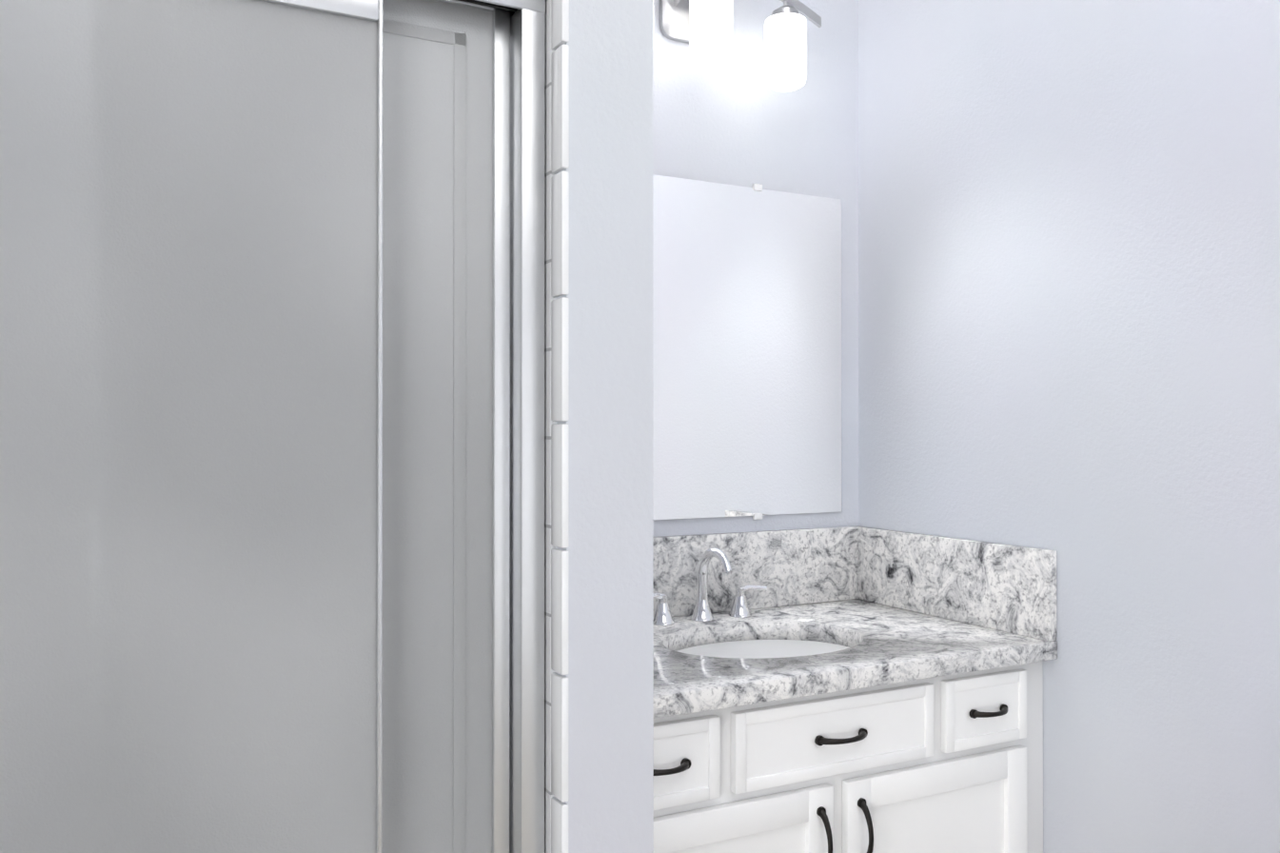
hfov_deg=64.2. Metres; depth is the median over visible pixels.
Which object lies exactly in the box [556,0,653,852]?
wall
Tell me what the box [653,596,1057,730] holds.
countertop
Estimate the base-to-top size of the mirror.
0.800 m
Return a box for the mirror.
[653,174,841,519]
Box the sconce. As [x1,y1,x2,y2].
[652,0,821,92]
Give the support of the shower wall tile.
attached to the wall at (610, 423)
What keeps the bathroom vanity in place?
on the floor
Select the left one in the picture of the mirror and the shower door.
the shower door
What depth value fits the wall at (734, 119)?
2.47 m
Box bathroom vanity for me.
[653,525,1057,852]
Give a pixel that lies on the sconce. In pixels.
(703, 29)
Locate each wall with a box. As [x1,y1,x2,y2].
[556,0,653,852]
[652,0,858,536]
[858,0,1279,852]
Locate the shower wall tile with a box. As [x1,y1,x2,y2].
[544,0,569,852]
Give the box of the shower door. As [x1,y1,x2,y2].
[0,0,545,852]
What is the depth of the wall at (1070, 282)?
1.95 m

